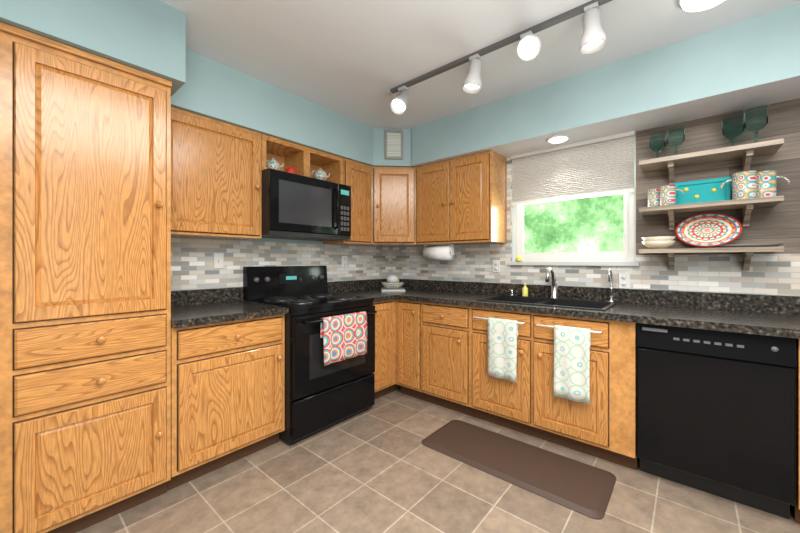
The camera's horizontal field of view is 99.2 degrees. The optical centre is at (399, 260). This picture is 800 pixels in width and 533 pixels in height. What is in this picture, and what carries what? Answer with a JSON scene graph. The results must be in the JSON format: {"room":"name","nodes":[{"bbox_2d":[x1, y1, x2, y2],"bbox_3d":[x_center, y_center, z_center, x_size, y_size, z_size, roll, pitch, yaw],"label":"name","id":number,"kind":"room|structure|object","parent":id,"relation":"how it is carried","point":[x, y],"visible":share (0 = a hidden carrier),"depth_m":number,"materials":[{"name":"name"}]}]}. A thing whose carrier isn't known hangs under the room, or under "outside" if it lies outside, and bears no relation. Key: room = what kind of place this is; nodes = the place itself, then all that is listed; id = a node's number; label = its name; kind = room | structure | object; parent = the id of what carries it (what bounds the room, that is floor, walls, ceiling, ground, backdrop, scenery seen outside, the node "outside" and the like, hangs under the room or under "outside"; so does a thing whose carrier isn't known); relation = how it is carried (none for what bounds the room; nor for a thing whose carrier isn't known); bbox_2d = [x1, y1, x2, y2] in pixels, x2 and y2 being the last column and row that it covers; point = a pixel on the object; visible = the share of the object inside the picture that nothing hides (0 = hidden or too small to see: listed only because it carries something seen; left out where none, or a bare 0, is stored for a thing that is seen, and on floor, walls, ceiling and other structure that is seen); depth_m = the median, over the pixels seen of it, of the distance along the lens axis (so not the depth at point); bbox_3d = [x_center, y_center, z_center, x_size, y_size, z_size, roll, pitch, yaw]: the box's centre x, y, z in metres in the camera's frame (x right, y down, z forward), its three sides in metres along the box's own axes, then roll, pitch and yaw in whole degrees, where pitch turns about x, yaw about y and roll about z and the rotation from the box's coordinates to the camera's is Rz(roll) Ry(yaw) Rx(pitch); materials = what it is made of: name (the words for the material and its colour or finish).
{"room":"kitchen","nodes":[
{"label":"kitchen","id":0,"kind":"room"},
{"bbox_2d":[0,0,185,95],"bbox_3d":[-1.728,-1.102,1.544,0.665,0.360,1.130,0,0,40],"label":"soffit","id":1,"kind":"structure","parent":0,"point":[148,36],"depth_m":1.55,"materials":[{"name":"teal paint"}]},
{"bbox_2d":[175,237,386,290],"bbox_3d":[-1.643,-0.032,2.273,0.150,2.500,4.850,0,0,40],"label":"wall","id":2,"kind":"structure","parent":0,"point":[289,241],"depth_m":2.92,"materials":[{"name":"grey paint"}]},
{"bbox_2d":[171,107,261,239],"bbox_3d":[-1.301,-0.540,2.284,0.351,0.756,0.646,0,0,40],"label":"upper cabinet","id":3,"kind":"object","parent":2,"relation":"attached to","point":[216,179],"visible":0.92,"depth_m":2.19,"materials":[{"name":"brown wood"}]},
{"bbox_2d":[171,237,389,290],"bbox_3d":[-0.877,0.020,3.052,0.008,0.358,2.370,0,0,40],"label":"tile","id":4,"kind":"structure","parent":2,"relation":"attached to","point":[191,263],"depth_m":2.72,"materials":[{"name":"tile"}]},
{"bbox_2d":[213,253,223,268],"bbox_3d":[-1.329,-0.002,2.498,0.016,0.116,0.070,0,0,40],"label":"electrical outlet","id":5,"kind":"object","parent":4,"relation":"attached to","point":[218,260],"visible":1,"depth_m":2.50,"materials":[{"name":"white plastic"}]},
{"bbox_2d":[342,256,346,267],"bbox_3d":[-0.554,0.008,3.414,0.010,0.116,0.070,0,0,40],"label":"electrical outlet","id":6,"kind":"object","parent":4,"relation":"attached to","point":[344,261],"visible":1,"depth_m":3.41,"materials":[{"name":"white plastic"}]},
{"bbox_2d":[262,134,342,183],"bbox_3d":[-0.864,-0.787,2.838,0.300,0.261,0.756,0,0,40],"label":"upper cabinet","id":7,"kind":"object","parent":2,"relation":"attached to","point":[304,160],"visible":0.48,"depth_m":2.79,"materials":[{"name":"brown wood"}]},
{"bbox_2d":[266,158,283,169],"bbox_3d":[-0.960,-0.734,2.594,0.102,0.100,0.166,0,0,40],"label":"teapot","id":8,"kind":"object","parent":7,"relation":"in","point":[272,163],"visible":0.69,"depth_m":2.55,"materials":[{"name":"ceramic"}]},
{"bbox_2d":[284,166,297,173],"bbox_3d":[-0.868,-0.720,2.717,0.074,0.073,0.121,0,0,40],"label":"teapot","id":9,"kind":"object","parent":7,"relation":"in","point":[290,169],"visible":0.79,"depth_m":2.69,"materials":[{"name":"red ceramic"}]},
{"bbox_2d":[262,168,350,240],"bbox_3d":[-0.807,-0.420,2.790,0.449,0.467,0.756,0,0,40],"label":"microwave","id":10,"kind":"object","parent":7,"relation":"attached to","point":[297,207],"visible":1,"depth_m":2.60,"materials":[{"name":"black"}]},
{"bbox_2d":[311,168,329,179],"bbox_3d":[-0.677,-0.743,2.926,0.120,0.118,0.195,0,0,40],"label":"teapot","id":11,"kind":"object","parent":7,"relation":"in","point":[320,173],"visible":0.85,"depth_m":2.88,"materials":[{"name":"ceramic"}]},
{"bbox_2d":[357,166,432,246],"bbox_3d":[-0.078,-0.540,3.515,0.619,0.756,0.623,0,0,40],"label":"upper cabinet","id":12,"kind":"object","parent":2,"relation":"attached to","point":[393,206],"visible":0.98,"depth_m":3.28,"materials":[{"name":"brown wood"}]},
{"bbox_2d":[373,128,414,166],"bbox_3d":[-0.078,-1.102,3.528,0.610,0.360,0.610,0,0,40],"label":"wall","id":13,"kind":"structure","parent":0,"point":[379,160],"depth_m":3.29,"materials":[{"name":"teal paint"}]},
{"bbox_2d":[385,130,402,159],"bbox_3d":[-0.058,-1.122,3.282,0.180,0.280,0.022,0,0,-5],"label":"air vent","id":14,"kind":"object","parent":13,"relation":"attached to","point":[393,144],"visible":1,"depth_m":3.28,"materials":[{"name":"grey metal"}]},
{"bbox_2d":[76,389,799,532],"bbox_3d":[0.148,1.248,0.751,4.850,0.060,4.850,0,0,40],"label":"floor","id":15,"kind":"structure","parent":0,"point":[378,467],"depth_m":1.75,"materials":[{"name":"tile"}]},
{"bbox_2d":[0,22,171,532],"bbox_3d":[-1.590,0.150,1.705,0.661,2.136,0.603,0,0,40],"label":"pantry cabinet","id":16,"kind":"object","parent":15,"relation":"on","point":[85,289],"visible":1,"depth_m":1.48,"materials":[{"name":"brown wood"}]},
{"bbox_2d":[167,314,284,490],"bbox_3d":[-1.183,0.782,2.183,0.661,0.872,0.644,0,0,40],"label":"base cabinet","id":17,"kind":"object","parent":15,"relation":"on","point":[228,392],"visible":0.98,"depth_m":1.95,"materials":[{"name":"brown wood"}]},
{"bbox_2d":[171,287,288,328],"bbox_3d":[-1.186,0.273,2.185,0.655,0.140,0.648,0,0,40],"label":"countertop","id":18,"kind":"structure","parent":17,"relation":"on","point":[189,308],"depth_m":2.21,"materials":[{"name":"stone"}]},
{"bbox_2d":[243,266,376,444],"bbox_3d":[-0.684,0.630,2.685,0.761,1.175,0.760,0,0,40],"label":"stove","id":19,"kind":"object","parent":15,"relation":"on","point":[319,396],"visible":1,"depth_m":2.46,"materials":[{"name":"black metal"}]},
{"bbox_2d":[320,311,366,365],"bbox_3d":[-0.395,0.544,2.452,0.052,0.318,0.401,0,0,40],"label":"towel","id":20,"kind":"object","parent":19,"relation":"hanging from","point":[344,336],"visible":1,"depth_m":2.42,"materials":[{"name":"multicoloured fabric"}]},
{"bbox_2d":[373,300,399,398],"bbox_3d":[-0.170,0.782,3.376,0.661,0.872,0.954,0,0,40],"label":"base cabinet","id":21,"kind":"object","parent":15,"relation":"on","point":[384,373],"visible":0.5,"depth_m":2.97,"materials":[{"name":"brown wood"}]},
{"bbox_2d":[328,279,394,301],"bbox_3d":[-0.384,0.273,3.127,0.657,0.140,0.298,0,0,40],"label":"countertop","id":22,"kind":"structure","parent":21,"relation":"on","point":[364,288],"depth_m":3.38,"materials":[{"name":"stone"}]},
{"bbox_2d":[395,300,418,398],"bbox_3d":[0.263,0.782,3.221,0.298,0.872,0.630,0,0,40],"label":"base cabinet","id":23,"kind":"object","parent":15,"relation":"on","point":[406,312],"depth_m":2.99,"materials":[{"name":"brown wood"}]},
{"bbox_2d":[419,302,506,419],"bbox_3d":[0.558,0.782,2.970,0.477,0.872,0.630,0,0,40],"label":"base cabinet","id":24,"kind":"object","parent":15,"relation":"on","point":[441,354],"depth_m":2.66,"materials":[{"name":"brown wood"}]},
{"bbox_2d":[473,316,525,323],"bbox_3d":[0.695,0.418,2.413,0.382,0.012,0.039,0,0,40],"label":"towel bar","id":25,"kind":"object","parent":24,"relation":"attached to","point":[474,316],"depth_m":2.46,"materials":[{"name":"white metal"}]},
{"bbox_2d":[488,317,517,381],"bbox_3d":[0.714,0.611,2.375,0.211,0.414,0.041,0,0,40],"label":"towel","id":26,"kind":"object","parent":25,"relation":"hanging from","point":[502,347],"visible":1,"depth_m":2.36,"materials":[{"name":"white fabric"}]},
{"bbox_2d":[395,279,799,338],"bbox_3d":[1.160,0.273,2.442,3.897,0.140,0.657,0,0,40],"label":"countertop","id":27,"kind":"structure","parent":24,"relation":"on","point":[770,315],"depth_m":2.17,"materials":[{"name":"stone"}]},
{"bbox_2d":[381,274,404,291],"bbox_3d":[-0.077,0.220,3.521,0.234,0.163,0.312,0,0,-5],"label":"bowls","id":28,"kind":"object","parent":27,"relation":"on","point":[392,283],"visible":1,"depth_m":3.45,"materials":[{"name":"white ceramic"}]},
{"bbox_2d":[522,283,527,296],"bbox_3d":[1.050,0.243,2.855,0.048,0.116,0.048,0,0,40],"label":"soap bottle","id":29,"kind":"object","parent":27,"relation":"on","point":[524,290],"visible":0.94,"depth_m":2.84,"materials":[{"name":"yellow plastic"}]},
{"bbox_2d":[476,295,616,310],"bbox_3d":[1.063,0.399,2.515,0.860,0.208,0.470,0,0,40],"label":"sink","id":30,"kind":"object","parent":27,"relation":"in","point":[582,304],"visible":0.29,"depth_m":2.58,"materials":[{"name":"black"}]},
{"bbox_2d":[545,268,558,298],"bbox_3d":[1.178,0.176,2.650,0.064,0.252,0.230,0,0,40],"label":"faucet","id":31,"kind":"object","parent":27,"relation":"on","point":[554,288],"visible":0.98,"depth_m":2.69,"materials":[{"name":"silver metal"}]},
{"bbox_2d":[608,268,614,301],"bbox_3d":[1.507,0.177,2.436,0.040,0.250,0.116,0,0,40],"label":"filter faucet","id":32,"kind":"object","parent":27,"relation":"on","point":[609,274],"visible":0.98,"depth_m":2.46,"materials":[{"name":"silver metal"}]},
{"bbox_2d":[421,420,615,519],"bbox_3d":[0.680,1.209,2.103,1.070,0.018,0.460,0,0,40],"label":"anti-fatigue mat","id":33,"kind":"object","parent":15,"relation":"on","point":[578,486],"visible":1,"depth_m":1.99,"materials":[{"name":"brown rubber"}]},
{"bbox_2d":[636,323,796,519],"bbox_3d":[1.747,0.782,1.946,0.600,0.872,0.612,0,0,40],"label":"dishwasher","id":34,"kind":"object","parent":15,"relation":"on","point":[716,413],"visible":1,"depth_m":1.69,"materials":[{"name":"black"}]},
{"bbox_2d":[790,338,799,523],"bbox_3d":[2.310,0.782,1.462,0.875,0.872,0.661,0,0,40],"label":"base cabinet","id":35,"kind":"object","parent":15,"relation":"on","point":[795,511],"visible":0.2,"depth_m":1.55,"materials":[{"name":"brown wood"}]},
{"bbox_2d":[160,0,799,128],"bbox_3d":[0.148,-1.312,0.751,4.850,0.060,4.850,0,0,40],"label":"ceiling","id":36,"kind":"structure","parent":0,"point":[356,60],"depth_m":1.99,"materials":[{"name":"white paint"}]},
{"bbox_2d":[171,49,372,165],"bbox_3d":[-0.939,-1.102,2.731,0.330,0.360,1.720,0,0,40],"label":"soffit","id":37,"kind":"structure","parent":36,"relation":"attached to","point":[211,89],"depth_m":2.45,"materials":[{"name":"teal paint"}]},
{"bbox_2d":[323,158,370,244],"bbox_3d":[-0.485,-0.540,3.244,0.351,0.756,0.346,0,0,40],"label":"upper cabinet","id":38,"kind":"object","parent":37,"relation":"hanging from","point":[357,177],"visible":0.5,"depth_m":3.16,"materials":[{"name":"brown wood"}]},
{"bbox_2d":[387,0,612,114],"bbox_3d":[0.799,-1.167,1.772,2.380,0.230,0.199,0,0,40],"label":"track light","id":39,"kind":"object","parent":36,"relation":"attached to","point":[593,39],"visible":1,"depth_m":1.84,"materials":[{"name":"grey metal"}]},
{"bbox_2d":[412,3,799,166],"bbox_3d":[1.791,-1.102,2.098,4.090,0.361,0.370,0,0,40],"label":"soffit","id":40,"kind":"structure","parent":36,"relation":"attached to","point":[745,64],"depth_m":2.13,"materials":[{"name":"teal paint"}]},
{"bbox_2d":[416,150,505,245],"bbox_3d":[0.538,-0.540,3.171,0.788,0.756,0.351,0,0,40],"label":"upper cabinet","id":41,"kind":"object","parent":40,"relation":"hanging from","point":[460,200],"visible":1,"depth_m":3.00,"materials":[{"name":"brown wood"}]},
{"bbox_2d":[423,244,454,259],"bbox_3d":[0.373,-0.084,3.279,0.320,0.153,0.140,0,0,40],"label":"paper towel holder","id":42,"kind":"object","parent":41,"relation":"attached to","point":[447,252],"visible":1,"depth_m":3.21,"materials":[{"name":"white paper"}]},
{"bbox_2d":[546,134,570,142],"bbox_3d":[1.186,-0.909,2.552,0.170,0.022,0.170,0,0,40],"label":"recessed light","id":43,"kind":"object","parent":40,"relation":"attached to","point":[559,138],"visible":0.98,"depth_m":2.52,"materials":[{"name":"white glass"}]},
{"bbox_2d":[677,0,723,11],"bbox_3d":[1.455,-1.250,1.602,0.230,0.063,0.230,0,0,40],"label":"flush ceiling light","id":44,"kind":"object","parent":36,"relation":"attached to","point":[692,5],"visible":0.98,"depth_m":1.63,"materials":[{"name":"white glass"}]},
{"bbox_2d":[536,323,602,333],"bbox_3d":[1.040,0.418,2.119,0.382,0.012,0.039,0,0,40],"label":"towel bar","id":45,"kind":"object","parent":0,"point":[537,324],"depth_m":2.16,"materials":[{"name":"white metal"}]},
{"bbox_2d":[554,325,590,403],"bbox_3d":[1.053,0.626,2.087,0.201,0.444,0.041,0,0,40],"label":"towel","id":46,"kind":"object","parent":45,"relation":"hanging from","point":[572,346],"visible":0.98,"depth_m":2.07,"materials":[{"name":"white fabric"}]},
{"bbox_2d":[406,158,799,296],"bbox_3d":[1.727,-0.032,2.493,4.700,2.500,0.150,0,0,40],"label":"wall","id":47,"kind":"structure","parent":0,"point":[563,265],"depth_m":3.03,"materials":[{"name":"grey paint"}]},
{"bbox_2d":[508,262,638,265],"bbox_3d":[1.369,0.022,2.760,0.950,0.025,0.180,0,0,40],"label":"window sill","id":48,"kind":"structure","parent":47,"relation":"attached to","point":[584,263],"depth_m":2.62,"materials":[{"name":"grey stone"}]},
{"bbox_2d":[513,132,635,261],"bbox_3d":[1.373,-0.487,2.764,0.910,0.990,0.070,0,0,40],"label":"window","id":49,"kind":"structure","parent":47,"relation":"in","point":[628,254],"depth_m":2.63,"materials":[{"name":"white"}]},
{"bbox_2d":[510,131,634,205],"bbox_3d":[1.323,-0.705,2.705,0.900,0.431,0.036,0,0,40],"label":"window blind","id":50,"kind":"object","parent":49,"relation":"attached to","point":[601,166],"visible":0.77,"depth_m":2.66,"materials":[{"name":"white fabric"}]},
{"bbox_2d":[390,157,799,295],"bbox_3d":[1.374,-0.361,2.689,3.891,1.121,0.008,0,0,40],"label":"tile","id":51,"kind":"structure","parent":47,"relation":"attached to","point":[772,274],"depth_m":2.48,"materials":[{"name":"tile"}]},
{"bbox_2d":[493,260,499,272],"bbox_3d":[0.875,0.048,3.098,0.070,0.116,0.010,0,0,40],"label":"electrical outlet","id":52,"kind":"object","parent":51,"relation":"attached to","point":[496,266],"visible":1,"depth_m":3.09,"materials":[{"name":"white plastic"}]},
{"bbox_2d":[618,273,629,288],"bbox_3d":[1.622,0.143,2.463,0.070,0.116,0.010,0,0,40],"label":"electrical outlet","id":53,"kind":"object","parent":51,"relation":"attached to","point":[623,280],"visible":1,"depth_m":2.46,"materials":[{"name":"white plastic"}]},
{"bbox_2d":[639,138,783,270],"bbox_3d":[1.866,-0.294,2.094,0.630,0.708,0.248,0,0,40],"label":"open shelves","id":54,"kind":"object","parent":47,"relation":"attached to","point":[745,153],"visible":0.96,"depth_m":2.03,"materials":[{"name":"grey wood"}]},
{"bbox_2d":[648,188,659,206],"bbox_3d":[1.723,-0.412,2.263,0.123,0.130,0.080,0,0,40],"label":"mug","id":55,"kind":"object","parent":54,"relation":"on","point":[653,197],"visible":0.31,"depth_m":2.25,"materials":[{"name":"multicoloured ceramic"}]},
{"bbox_2d":[649,131,666,157],"bbox_3d":[1.712,-0.748,2.259,0.094,0.198,0.094,0,0,40],"label":"goblet","id":56,"kind":"object","parent":54,"relation":"on","point":[657,139],"visible":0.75,"depth_m":2.23,"materials":[{"name":"teal glass"}]},
{"bbox_2d":[642,236,674,248],"bbox_3d":[1.683,-0.117,2.218,0.180,0.076,0.180,0,0,40],"label":"bowls","id":57,"kind":"object","parent":54,"relation":"on","point":[662,242],"visible":0.92,"depth_m":2.16,"materials":[{"name":"beige ceramic"}]},
{"bbox_2d":[660,185,684,205],"bbox_3d":[1.731,-0.412,2.164,0.123,0.130,0.080,0,0,40],"label":"mug","id":58,"kind":"object","parent":54,"relation":"on","point":[667,194],"visible":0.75,"depth_m":2.15,"materials":[{"name":"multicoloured ceramic"}]},
{"bbox_2d":[667,125,685,154],"bbox_3d":[1.752,-0.748,2.160,0.094,0.198,0.094,0,0,40],"label":"goblet","id":59,"kind":"object","parent":54,"relation":"on","point":[675,136],"visible":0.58,"depth_m":2.13,"materials":[{"name":"teal glass"}]},
{"bbox_2d":[673,176,730,203],"bbox_3d":[1.881,-0.426,2.127,0.270,0.158,0.055,0,0,40],"label":"tray","id":60,"kind":"object","parent":54,"relation":"on","point":[704,190],"visible":0.94,"depth_m":2.11,"materials":[{"name":"teal ceramic"}]},
{"bbox_2d":[676,213,741,246],"bbox_3d":[1.922,-0.195,2.128,0.309,0.215,0.077,0,0,40],"label":"decorative plate","id":61,"kind":"object","parent":54,"relation":"on","point":[708,229],"visible":0.98,"depth_m":2.13,"materials":[{"name":"multicoloured ceramic"}]},
{"bbox_2d":[722,113,743,145],"bbox_3d":[1.992,-0.757,2.034,0.102,0.215,0.102,0,0,40],"label":"goblet","id":62,"kind":"object","parent":54,"relation":"on","point":[732,127],"visible":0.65,"depth_m":2.01,"materials":[{"name":"teal glass"}]},
{"bbox_2d":[720,171,756,199],"bbox_3d":[1.961,-0.427,1.975,0.152,0.160,0.100,0,0,40],"label":"mug","id":63,"kind":"object","parent":54,"relation":"on","point":[744,184],"visible":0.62,"depth_m":1.92,"materials":[{"name":"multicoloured ceramic"}]},
{"bbox_2d":[716,244,782,247],"bbox_3d":[1.970,-0.086,1.922,0.270,0.014,0.150,0,0,40],"label":"platter","id":64,"kind":"object","parent":54,"relation":"on","point":[753,245],"visible":0.83,"depth_m":1.87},
{"bbox_2d":[743,104,768,142],"bbox_3d":[2.013,-0.757,1.924,0.102,0.215,0.102,0,0,40],"label":"goblet","id":65,"kind":"object","parent":54,"relation":"on","point":[755,119],"visible":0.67,"depth_m":1.90,"materials":[{"name":"teal glass"}]},
{"bbox_2d":[757,170,790,197],"bbox_3d":[2.107,-0.427,1.936,0.152,0.160,0.100,0,0,40],"label":"mug","id":66,"kind":"object","parent":54,"relation":"on","point":[766,183],"visible":0.56,"depth_m":1.91,"materials":[{"name":"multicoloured ceramic"}]},
{"bbox_2d":[636,98,799,254],"bbox_3d":[2.269,-0.482,1.927,1.540,0.880,0.010,0,0,40],"label":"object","id":67,"kind":"object","parent":47,"relation":"attached to","point":[779,223],"visible":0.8,"depth_m":2.08,"materials":[{"name":"grey wood"}]},
{"label":"outside","id":68,"kind":"structure","parent":0,"visible":0},
{"bbox_2d":[524,194,623,252],"bbox_3d":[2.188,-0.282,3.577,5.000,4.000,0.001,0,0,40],"label":"view","id":69,"kind":"structure","parent":68,"point":[592,224],"depth_m":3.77,"materials":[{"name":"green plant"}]}
]}

